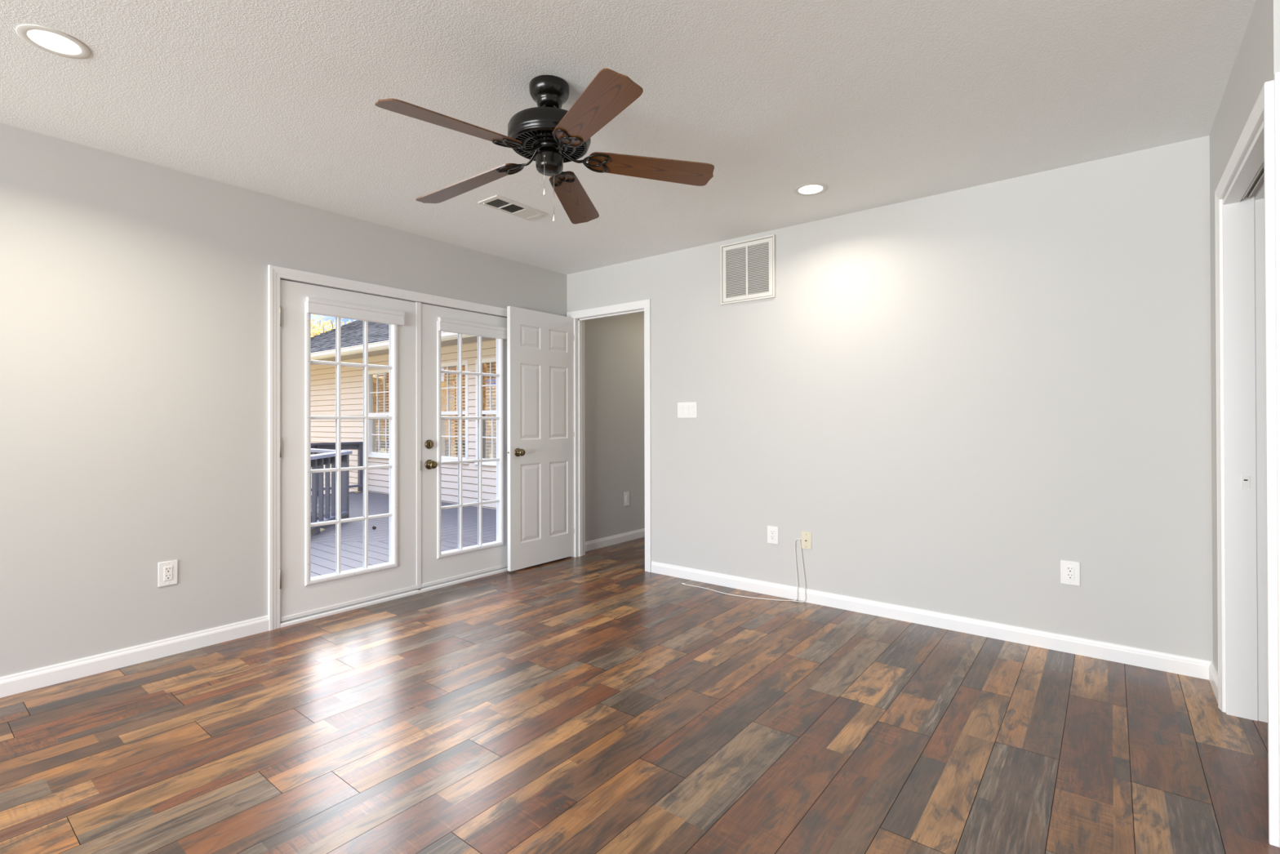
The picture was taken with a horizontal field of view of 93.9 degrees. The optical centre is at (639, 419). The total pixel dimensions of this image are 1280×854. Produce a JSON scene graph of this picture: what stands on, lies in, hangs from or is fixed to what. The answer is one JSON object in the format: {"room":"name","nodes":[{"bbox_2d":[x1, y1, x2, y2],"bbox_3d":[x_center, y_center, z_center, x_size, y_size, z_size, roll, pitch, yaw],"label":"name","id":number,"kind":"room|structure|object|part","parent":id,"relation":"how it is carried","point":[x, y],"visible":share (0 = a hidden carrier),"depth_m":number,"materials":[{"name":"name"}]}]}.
{"room":"empty bedroom","nodes":[
{"label":"empty bedroom","id":0,"kind":"room"},
{"bbox_2d":[0,122,644,677],"bbox_3d":[-2.448,-0.041,3.008,0.150,2.440,8.720,0,0,38],"label":"wall","id":1,"kind":"structure","parent":0,"point":[134,292],"depth_m":2.94,"materials":[{"name":"grey paint"}]},
{"bbox_2d":[0,615,268,697],"bbox_3d":[-2.856,1.136,2.347,0.014,0.083,7.181,0,0,38],"label":"baseboard","id":2,"kind":"structure","parent":1,"relation":"attached to","point":[33,679],"depth_m":2.85,"materials":[{"name":"white paint"}]},
{"bbox_2d":[157,560,177,586],"bbox_3d":[-2.358,0.770,2.987,0.009,0.122,0.080,0,0,38],"label":"wall outlet","id":3,"kind":"object","parent":1,"relation":"attached to","point":[167,571],"visible":1,"depth_m":2.98,"materials":[{"name":"white plastic"}]},
{"bbox_2d":[164,565,172,580],"bbox_3d":[-2.358,0.770,2.987,0.008,0.067,0.033,0,0,38],"label":"receptacle","id":4,"kind":"object","parent":3,"relation":"attached to","point":[167,569],"depth_m":2.99,"materials":[{"name":"white plastic"}]},
{"bbox_2d":[280,279,416,621],"bbox_3d":[-1.797,0.178,3.737,0.090,1.946,0.858,0,0,38],"label":"door","id":5,"kind":"structure","parent":1,"relation":"in","point":[301,594],"depth_m":3.66,"materials":[{"name":"white paint"}]},
{"bbox_3d":[-1.803,0.143,3.746,0.070,1.669,0.580,0,0,38],"label":"lite frame","id":6,"kind":"part","parent":5,"relation":"part of","materials":[{"name":"white plastic"}]},
{"bbox_2d":[267,264,506,631],"bbox_3d":[-1.501,0.160,4.073,0.018,2.044,1.859,0,0,38],"label":"trim","id":7,"kind":"structure","parent":1,"relation":"attached to","point":[274,273],"depth_m":3.37,"materials":[{"name":"white paint"}]},
{"bbox_2d":[280,277,506,317],"bbox_3d":[-1.566,0.174,4.125,0.151,2.015,1.801,0,0,38],"label":"trim","id":8,"kind":"structure","parent":1,"relation":"attached to","point":[282,278],"depth_m":3.90,"materials":[{"name":"white paint"}]},
{"bbox_2d":[416,302,421,590],"bbox_3d":[-1.523,0.186,4.090,0.054,1.968,0.034,0,0,38],"label":"trim","id":9,"kind":"structure","parent":1,"relation":"attached to","point":[418,304],"depth_m":4.08,"materials":[{"name":"white paint"}]},
{"bbox_2d":[421,303,507,587],"bbox_3d":[-1.230,0.179,4.429,0.124,1.946,0.860,0,0,38],"label":"door","id":10,"kind":"structure","parent":1,"relation":"in","point":[437,566],"depth_m":4.33,"materials":[{"name":"white paint"}]},
{"bbox_3d":[-1.434,0.314,4.123,0.068,0.068,0.068,0,0,38],"label":"knob","id":11,"kind":"part","parent":10,"relation":"part of","materials":[{"name":"gold metal"}]},
{"bbox_3d":[-1.261,0.145,4.435,0.070,1.669,0.584,0,0,38],"label":"lite frame","id":12,"kind":"part","parent":10,"relation":"part of","materials":[{"name":"white plastic"}]},
{"bbox_2d":[506,306,574,571],"bbox_3d":[-0.784,0.149,4.869,0.144,2.039,0.715,0,0,38],"label":"door","id":13,"kind":"structure","parent":1,"relation":"in","point":[540,433],"depth_m":4.83,"materials":[{"name":"white paint"}]},
{"bbox_3d":[-0.924,0.257,4.628,0.068,0.068,0.068,0,0,38],"label":"knob","id":14,"kind":"part","parent":13,"relation":"part of","materials":[{"name":"gold metal"}]},
{"bbox_2d":[623,491,629,506],"bbox_3d":[-0.128,0.774,5.820,0.009,0.136,0.080,0,0,38],"label":"wall plate","id":15,"kind":"object","parent":1,"relation":"attached to","point":[626,495],"visible":1,"depth_m":5.81,"materials":[{"name":"white plastic"}]},
{"bbox_2d":[0,0,1256,274],"bbox_3d":[0.299,-1.336,0.848,7.150,0.120,8.720,0,0,38],"label":"ceiling","id":16,"kind":"structure","parent":0,"point":[877,103],"depth_m":2.31,"materials":[{"name":"white paint"}]},
{"bbox_2d":[15,23,91,58],"bbox_3d":[-1.964,-1.264,2.006,0.181,0.003,0.181,0,0,38],"label":"recessed light","id":17,"kind":"object","parent":16,"relation":"in","point":[47,39],"visible":1,"depth_m":2.00,"materials":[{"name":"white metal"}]},
{"bbox_2d":[477,195,547,220],"bbox_3d":[-0.754,-1.253,3.573,0.176,0.018,0.390,0,0,38],"label":"ceiling vent","id":18,"kind":"object","parent":16,"relation":"in","point":[498,202],"visible":1,"depth_m":3.56,"materials":[{"name":"white metal"}]},
{"bbox_2d":[374,67,714,223],"bbox_3d":[-0.376,-1.020,2.256,1.232,0.496,1.220,0,0,38],"label":"ceiling fan","id":19,"kind":"object","parent":16,"relation":"hanging from","point":[548,135],"visible":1,"depth_m":2.23,"materials":[{"name":"brown wood"}]},
{"bbox_3d":[-0.618,-0.980,1.988,0.138,0.006,0.501,17,15,41],"label":"blade","id":20,"kind":"part","parent":19,"relation":"part of","materials":[{"name":"brown wood"}]},
{"bbox_3d":[-0.701,-0.960,2.447,0.501,0.006,0.138,-9,9,25],"label":"blade","id":21,"kind":"part","parent":19,"relation":"part of","materials":[{"name":"brown wood"}]},
{"bbox_3d":[-0.344,-1.040,2.276,0.264,0.012,0.264,0,0,38],"label":"vent plate","id":22,"kind":"part","parent":19,"relation":"part of","materials":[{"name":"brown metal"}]},
{"bbox_3d":[-0.335,-0.875,2.325,0.007,0.159,0.008,0,0,-9],"label":"pull chain","id":23,"kind":"part","parent":19,"relation":"part of","materials":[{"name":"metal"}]},
{"bbox_3d":[-0.291,-0.980,2.670,0.138,0.006,0.501,-13,-5,7],"label":"blade","id":24,"kind":"part","parent":19,"relation":"part of","materials":[{"name":"brown wood"}]},
{"bbox_3d":[-0.155,-0.987,1.926,0.138,0.006,0.501,15,-5,-28],"label":"blade","id":25,"kind":"part","parent":19,"relation":"part of","materials":[{"name":"brown wood"}]},
{"bbox_3d":[0.047,-0.984,2.347,0.501,0.006,0.138,3,-14,-10],"label":"blade","id":26,"kind":"part","parent":19,"relation":"part of","materials":[{"name":"brown wood"}]},
{"bbox_2d":[793,182,827,195],"bbox_3d":[0.941,-1.266,3.295,0.181,0.003,0.181,0,0,38],"label":"recessed light","id":27,"kind":"object","parent":16,"relation":"in","point":[810,188],"visible":1,"depth_m":3.29,"materials":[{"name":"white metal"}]},
{"bbox_2d":[0,537,1279,853],"bbox_3d":[-0.467,1.193,1.382,4.963,0.050,8.620,0,0,38],"label":"floor","id":28,"kind":"structure","parent":0,"point":[596,701],"depth_m":2.16,"materials":[{"name":"laminate"}]},
{"bbox_2d":[280,566,507,627],"bbox_3d":[-1.563,1.184,4.121,0.172,0.056,1.739,0,0,38],"label":"threshold","id":29,"kind":"object","parent":28,"relation":"on","point":[292,621],"visible":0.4,"depth_m":3.88,"materials":[{"name":"white paint"}]},
{"bbox_2d":[566,135,1213,661],"bbox_3d":[1.353,-0.047,3.703,4.963,2.440,0.115,0,0,38],"label":"wall","id":30,"kind":"structure","parent":0,"point":[960,396],"depth_m":3.28,"materials":[{"name":"grey paint"}]},
{"bbox_2d":[573,307,644,557],"bbox_3d":[-0.227,0.151,4.947,0.800,2.062,0.117,0,0,38],"label":"trim","id":31,"kind":"structure","parent":30,"relation":"attached to","point":[579,323],"depth_m":5.16,"materials":[{"name":"white paint"}]},
{"bbox_2d":[566,298,651,572],"bbox_3d":[-0.273,0.128,4.898,0.904,2.108,0.018,0,0,38],"label":"trim","id":32,"kind":"structure","parent":30,"relation":"attached to","point":[646,304],"depth_m":4.63,"materials":[{"name":"white paint"}]},
{"bbox_2d":[677,401,697,417],"bbox_3d":[0.347,-0.068,4.416,0.172,0.117,0.010,0,0,38],"label":"light switch","id":33,"kind":"object","parent":30,"relation":"attached to","point":[685,410],"visible":1,"depth_m":4.41,"materials":[{"name":"white plastic"}]},
{"bbox_2d":[720,234,775,305],"bbox_3d":[0.736,-1.019,4.105,0.412,0.418,0.020,0,0,38],"label":"air vent","id":34,"kind":"object","parent":30,"relation":"in","point":[748,267],"visible":1,"depth_m":4.10,"materials":[{"name":"white metal"}]},
{"bbox_2d":[767,525,777,544],"bbox_3d":[0.885,0.773,3.991,0.080,0.117,0.009,0,0,38],"label":"wall outlet","id":35,"kind":"object","parent":30,"relation":"attached to","point":[772,531],"visible":1,"depth_m":3.99,"materials":[{"name":"white plastic"}]},
{"bbox_2d":[769,529,774,540],"bbox_3d":[0.885,0.773,3.991,0.033,0.067,0.008,0,0,38],"label":"receptacle","id":36,"kind":"object","parent":35,"relation":"attached to","point":[771,531],"depth_m":3.99,"materials":[{"name":"white plastic"}]},
{"bbox_2d":[800,531,811,549],"bbox_3d":[1.067,0.780,3.843,0.070,0.111,0.016,0,0,38],"label":"cable wall plate","id":37,"kind":"object","parent":30,"relation":"attached to","point":[806,541],"visible":1,"depth_m":3.85,"materials":[{"name":"beige plastic"}]},
{"bbox_2d":[681,538,805,602],"bbox_3d":[0.664,0.975,4.018,0.881,0.401,0.104,0,0,29],"label":"coaxial cable","id":38,"kind":"object","parent":37,"relation":"hanging from","point":[796,539],"visible":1,"depth_m":3.88,"materials":[{"name":"white plastic"}]},
{"bbox_2d":[650,560,1213,679],"bbox_3d":[1.324,1.131,3.641,3.143,0.083,0.014,0,0,38],"label":"baseboard","id":39,"kind":"structure","parent":30,"relation":"attached to","point":[1149,659],"depth_m":3.27,"materials":[{"name":"white paint"}]},
{"bbox_2d":[1060,560,1079,586],"bbox_3d":[2.153,0.770,2.993,0.080,0.119,0.009,0,0,38],"label":"wall outlet","id":40,"kind":"object","parent":30,"relation":"attached to","point":[1069,570],"visible":1,"depth_m":2.99,"materials":[{"name":"white plastic"}]},
{"bbox_2d":[1066,565,1074,580],"bbox_3d":[2.153,0.770,2.992,0.033,0.067,0.008,0,0,38],"label":"receptacle","id":41,"kind":"object","parent":40,"relation":"attached to","point":[1069,569],"depth_m":2.99,"materials":[{"name":"white plastic"}]},
{"bbox_2d":[1209,0,1279,795],"bbox_3d":[2.194,-0.056,2.118,0.120,2.440,1.336,0,0,38],"label":"wall","id":42,"kind":"structure","parent":0,"point":[1257,61],"depth_m":2.17,"materials":[{"name":"grey paint"}]},
{"bbox_2d":[1208,662,1217,702],"bbox_3d":[2.453,1.124,2.546,0.014,0.083,0.310,0,0,38],"label":"baseboard","id":43,"kind":"structure","parent":42,"relation":"attached to","point":[1213,673],"depth_m":2.56,"materials":[{"name":"white paint"}]},
{"bbox_2d":[1222,120,1267,722],"bbox_3d":[2.091,0.133,1.984,0.123,2.062,0.909,0,0,38],"label":"door","id":44,"kind":"structure","parent":42,"relation":"attached to","point":[1242,216],"depth_m":2.33,"materials":[{"name":"white paint"}]},
{"bbox_3d":[2.358,0.245,2.327,0.025,0.050,0.002,0,0,38],"label":"strike plate","id":45,"kind":"part","parent":44,"relation":"part of","materials":[{"name":"white plastic"}]},
{"bbox_3d":[2.079,-0.864,1.976,0.021,0.016,0.877,0,0,38],"label":"track rail","id":46,"kind":"part","parent":44,"relation":"part of","materials":[{"name":"metal"}]},
{"bbox_2d":[1214,80,1279,847],"bbox_3d":[2.037,0.119,2.028,0.018,2.090,1.001,0,0,38],"label":"trim","id":47,"kind":"structure","parent":42,"relation":"attached to","point":[1264,107],"depth_m":1.64,"materials":[{"name":"white paint"}]},
{"bbox_2d":[1274,71,1279,847],"bbox_3d":[1.761,0.111,1.597,0.082,2.105,0.018,0,0,38],"label":"trim","id":48,"kind":"structure","parent":42,"relation":"attached to","point":[1277,75],"depth_m":1.62,"materials":[{"name":"white paint"}]},
{"bbox_3d":[0.738,-0.040,5.155,2.200,2.440,1.405,0,0,38],"label":"wall","id":49,"kind":"structure","parent":0,"visible":0},
{"bbox_2d":[585,528,644,551],"bbox_3d":[0.618,1.139,5.196,1.950,0.083,1.285,0,0,38],"label":"baseboard","id":50,"kind":"structure","parent":49,"relation":"attached to","point":[620,538],"depth_m":5.66,"materials":[{"name":"white paint"}]},
{"label":"outside","id":51,"kind":"structure","parent":0,"visible":0},
{"bbox_2d":[311,490,496,577],"bbox_3d":[-3.839,1.307,6.548,6.418,0.160,4.844,0,0,38],"label":"floor","id":52,"kind":"structure","parent":51,"point":[323,544],"depth_m":6.32,"materials":[{"name":"grey wood"}]},
{"bbox_3d":[-3.799,1.322,6.540,6.345,0.131,4.805,0,0,38],"label":"joist frame","id":53,"kind":"part","parent":52,"relation":"part of","materials":[{"name":"grey wood"}]},
{"bbox_2d":[311,448,344,511],"bbox_3d":[-4.684,0.815,8.171,2.612,0.842,0.150,0,0,38],"label":"deck railing","id":54,"kind":"object","parent":52,"relation":"on","point":[313,451],"visible":0.06,"depth_m":7.71,"materials":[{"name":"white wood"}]},
{"bbox_3d":[-4.684,1.139,8.170,2.540,0.035,0.100,0,0,38],"label":"rail","id":55,"kind":"part","parent":54,"relation":"part of","materials":[{"name":"wood"}]},
{"bbox_2d":[311,450,352,534],"bbox_3d":[-3.479,0.805,6.388,0.150,0.842,1.826,0,0,-7],"label":"deck railing","id":56,"kind":"object","parent":52,"relation":"on","point":[317,460],"visible":0.4,"depth_m":6.72,"materials":[{"name":"wood"}]},
{"bbox_3d":[-3.512,0.464,6.386,0.025,0.089,1.754,0,0,-7],"label":"rail","id":57,"kind":"part","parent":56,"relation":"part of","materials":[{"name":"wood"}]},
{"bbox_3d":[-3.478,1.128,6.387,0.100,0.035,1.754,0,0,-7],"label":"rail","id":58,"kind":"part","parent":56,"relation":"part of","materials":[{"name":"wood"}]},
{"bbox_3d":[-3.583,0.827,7.259,0.072,0.806,0.072,0,0,-7],"label":"post","id":59,"kind":"part","parent":56,"relation":"part of","materials":[{"name":"wood"}]},
{"bbox_2d":[311,441,363,495],"bbox_3d":[-5.242,0.816,9.742,0.100,0.856,1.482,0,0,38],"label":"deck railing","id":60,"kind":"object","parent":52,"relation":"on","point":[349,445],"visible":0.3,"depth_m":10.19,"materials":[{"name":"wood"}]},
{"bbox_3d":[-5.268,0.468,9.764,0.026,0.090,1.410,0,0,38],"label":"rail","id":61,"kind":"part","parent":60,"relation":"part of","materials":[{"name":"wood"}]},
{"bbox_3d":[-5.241,1.141,9.741,0.100,0.035,1.410,0,0,38],"label":"rail","id":62,"kind":"part","parent":60,"relation":"part of","materials":[{"name":"wood"}]},
{"bbox_3d":[-4.806,0.835,10.296,0.072,0.820,0.072,0,0,38],"label":"post","id":63,"kind":"part","parent":60,"relation":"part of","materials":[{"name":"wood"}]},
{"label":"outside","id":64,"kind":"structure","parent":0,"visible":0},
{"bbox_3d":[-14.858,2.128,19.569,39.840,0.200,55.000,0,0,38],"label":"ground","id":65,"kind":"structure","parent":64,"visible":0},
{"bbox_2d":[311,314,382,377],"bbox_3d":[-12.909,-1.070,24.692,6.838,6.286,7.551,0,0,28],"label":"autumn tree","id":66,"kind":"object","parent":65,"relation":"on","point":[320,330],"visible":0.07,"depth_m":23.41,"materials":[{"name":"yellow plant"}]},
{"bbox_2d":[311,320,496,509],"bbox_3d":[-1.972,-0.851,12.572,10.923,5.755,8.115,0,0,38],"label":"neighboring house","id":67,"kind":"structure","parent":65,"relation":"on","point":[323,344],"depth_m":10.10,"materials":[{"name":"beige"}]},
{"bbox_3d":[-4.372,-0.414,10.080,0.700,0.715,0.042,0,0,38],"label":"sash","id":68,"kind":"part","parent":67,"relation":"part of","materials":[{"name":"white plastic"}]},
{"bbox_3d":[-4.348,0.266,10.105,0.700,0.645,0.030,0,0,38],"label":"sash","id":69,"kind":"part","parent":67,"relation":"part of","materials":[{"name":"white plastic"}]},
{"bbox_2d":[374,373,389,452],"bbox_3d":[-4.309,-0.102,10.158,0.690,1.324,0.033,0,0,38],"label":"window","id":70,"kind":"structure","parent":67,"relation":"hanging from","point":[384,437],"depth_m":10.24,"materials":[{"name":"white glass"}]},
{"bbox_3d":[-2.769,-0.423,8.818,0.704,0.715,0.042,0,0,38],"label":"sash","id":71,"kind":"part","parent":67,"relation":"part of","materials":[{"name":"white plastic"}]},
{"bbox_3d":[-2.745,0.257,8.844,0.704,0.645,0.030,0,0,38],"label":"sash","id":72,"kind":"part","parent":67,"relation":"part of","materials":[{"name":"white plastic"}]},
{"bbox_2d":[443,366,465,456],"bbox_3d":[-2.707,-0.111,8.896,0.694,1.324,0.033,0,0,38],"label":"window","id":73,"kind":"structure","parent":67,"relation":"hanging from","point":[454,406],"depth_m":8.97,"materials":[{"name":"white glass"}]},
{"bbox_3d":[-1.976,-0.428,8.194,0.704,0.715,0.042,0,0,38],"label":"sash","id":74,"kind":"part","parent":67,"relation":"part of","materials":[{"name":"white plastic"}]},
{"bbox_3d":[-1.952,0.252,8.219,0.704,0.645,0.030,0,0,38],"label":"sash","id":75,"kind":"part","parent":67,"relation":"part of","materials":[{"name":"white plastic"}]},
{"bbox_2d":[484,364,496,457],"bbox_3d":[-1.913,-0.115,8.271,0.694,1.324,0.033,0,0,38],"label":"window","id":76,"kind":"structure","parent":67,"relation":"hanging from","point":[492,392],"depth_m":8.42,"materials":[{"name":"white glass"}]}
]}

